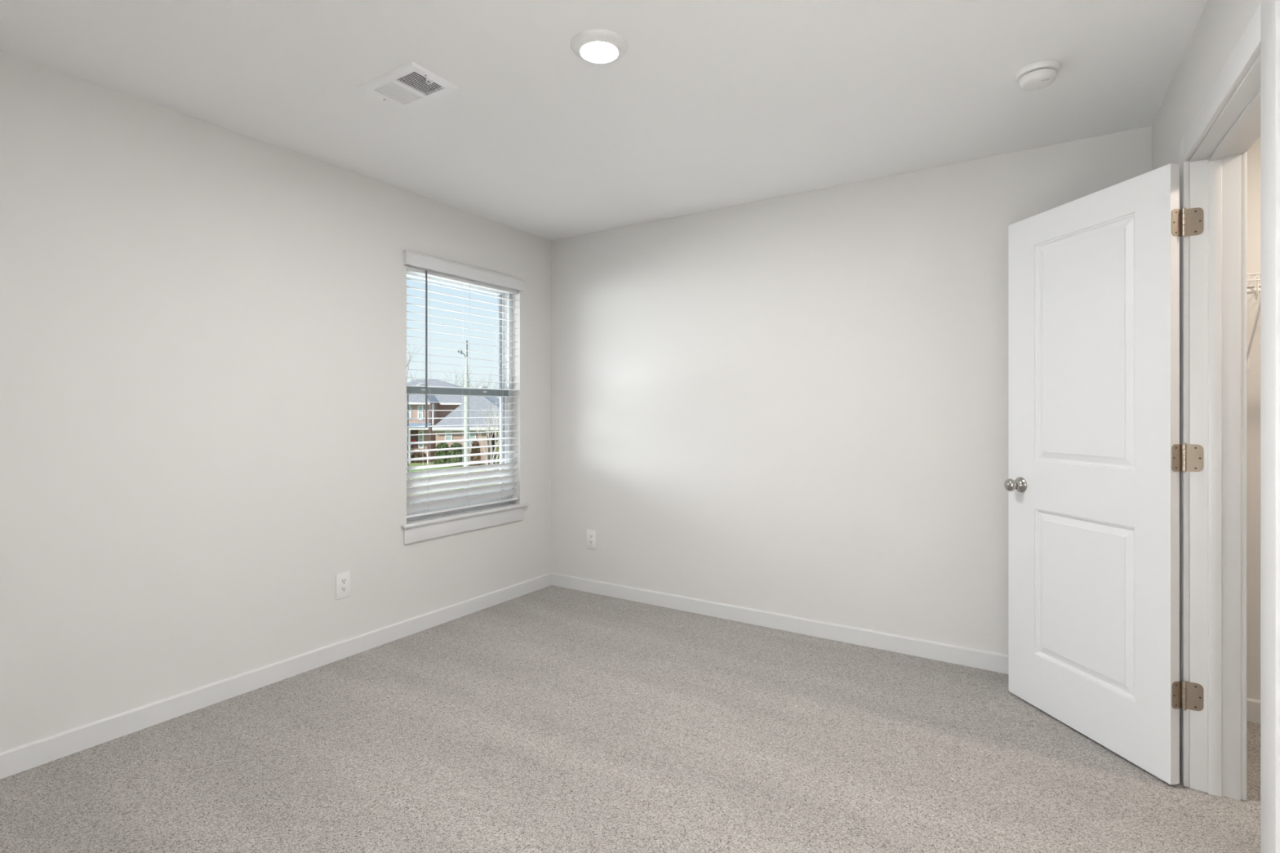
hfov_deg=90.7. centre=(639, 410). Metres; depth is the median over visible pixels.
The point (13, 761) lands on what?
baseboard
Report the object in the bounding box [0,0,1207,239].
ceiling
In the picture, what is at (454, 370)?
bare tree
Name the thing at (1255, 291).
wire shelf
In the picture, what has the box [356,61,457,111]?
ceiling vent
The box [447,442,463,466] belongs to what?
shrub
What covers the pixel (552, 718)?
floor
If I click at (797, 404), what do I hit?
wall
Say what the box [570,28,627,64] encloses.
recessed light
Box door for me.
[1004,163,1203,785]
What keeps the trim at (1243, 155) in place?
attached to the wall at (1221, 24)
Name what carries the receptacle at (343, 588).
attached to the wall outlet at (343, 580)
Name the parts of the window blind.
rail, ladder cord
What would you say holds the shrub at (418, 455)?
on the ground
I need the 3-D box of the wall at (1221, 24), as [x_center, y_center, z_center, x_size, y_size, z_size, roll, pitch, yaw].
[1.296,0.012,1.129,0.122,2.440,3.561,0,0,31]
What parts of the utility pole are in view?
street lamp arm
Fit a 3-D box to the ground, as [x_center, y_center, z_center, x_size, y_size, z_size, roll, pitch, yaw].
[0.000,5.332,80.000,403.788,1.000,397.787,0,0,33]
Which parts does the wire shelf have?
hang rod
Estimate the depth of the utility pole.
37.89 m
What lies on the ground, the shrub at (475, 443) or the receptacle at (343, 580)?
the shrub at (475, 443)
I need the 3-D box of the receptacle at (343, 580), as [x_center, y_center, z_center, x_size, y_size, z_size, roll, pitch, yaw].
[-1.476,0.850,3.154,0.002,0.027,0.033,0,0,33]
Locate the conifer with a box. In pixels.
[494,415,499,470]
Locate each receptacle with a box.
[340,577,346,584]
[340,586,346,592]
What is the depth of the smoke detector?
2.21 m
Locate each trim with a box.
[1177,0,1279,852]
[1240,131,1260,800]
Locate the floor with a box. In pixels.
[0,585,1260,852]
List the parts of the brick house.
door, pane, pane, pane, pane, garage door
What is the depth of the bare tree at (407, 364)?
83.47 m
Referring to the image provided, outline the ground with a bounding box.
[408,460,499,503]
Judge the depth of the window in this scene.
3.98 m
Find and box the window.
[401,271,528,543]
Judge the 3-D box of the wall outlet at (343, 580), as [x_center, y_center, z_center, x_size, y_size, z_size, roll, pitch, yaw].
[-1.478,0.870,3.155,0.008,0.127,0.079,0,0,33]
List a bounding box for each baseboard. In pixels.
[0,572,551,779]
[551,573,1008,674]
[1246,697,1260,723]
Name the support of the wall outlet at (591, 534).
attached to the wall at (797, 404)
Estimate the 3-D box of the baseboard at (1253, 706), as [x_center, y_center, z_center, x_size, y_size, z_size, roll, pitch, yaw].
[2.884,1.189,2.216,1.440,0.086,0.012,0,0,33]
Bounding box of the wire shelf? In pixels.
[1246,272,1260,369]
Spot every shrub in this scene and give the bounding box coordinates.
[410,452,426,462]
[433,442,449,464]
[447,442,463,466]
[470,440,480,466]
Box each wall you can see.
[0,50,551,751]
[551,125,1260,700]
[1151,0,1262,170]
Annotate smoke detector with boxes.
[1014,60,1061,90]
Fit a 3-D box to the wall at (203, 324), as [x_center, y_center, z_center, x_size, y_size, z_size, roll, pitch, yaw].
[-2.065,0.012,2.398,0.160,2.440,5.340,0,0,33]
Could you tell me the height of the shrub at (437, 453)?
2.168 m
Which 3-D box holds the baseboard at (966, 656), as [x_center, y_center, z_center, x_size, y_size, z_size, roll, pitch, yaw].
[0.767,1.189,3.578,3.302,0.086,0.012,0,0,33]
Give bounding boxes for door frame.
[1189,53,1260,800]
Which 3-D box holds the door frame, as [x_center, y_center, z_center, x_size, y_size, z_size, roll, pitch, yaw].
[1.641,0.202,1.694,0.124,2.060,0.822,0,0,31]
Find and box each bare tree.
[406,339,422,382]
[427,369,473,387]
[469,368,497,388]
[473,402,499,471]
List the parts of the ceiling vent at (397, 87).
damper lever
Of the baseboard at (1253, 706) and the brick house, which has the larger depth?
the brick house
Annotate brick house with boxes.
[406,379,499,464]
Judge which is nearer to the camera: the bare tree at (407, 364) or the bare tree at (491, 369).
the bare tree at (407, 364)
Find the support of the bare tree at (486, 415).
on the ground
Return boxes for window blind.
[403,249,524,519]
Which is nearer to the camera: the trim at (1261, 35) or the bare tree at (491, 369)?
the trim at (1261, 35)
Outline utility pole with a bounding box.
[457,340,469,488]
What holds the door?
in the wall at (1221, 24)
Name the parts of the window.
sash, sash, meeting rail, frame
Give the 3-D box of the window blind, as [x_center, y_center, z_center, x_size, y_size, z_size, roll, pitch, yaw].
[-1.059,-0.133,3.844,0.093,1.481,0.916,0,0,33]
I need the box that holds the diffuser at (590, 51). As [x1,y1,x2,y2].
[580,41,617,62]
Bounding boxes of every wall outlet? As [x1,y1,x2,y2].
[335,570,351,599]
[586,528,595,549]

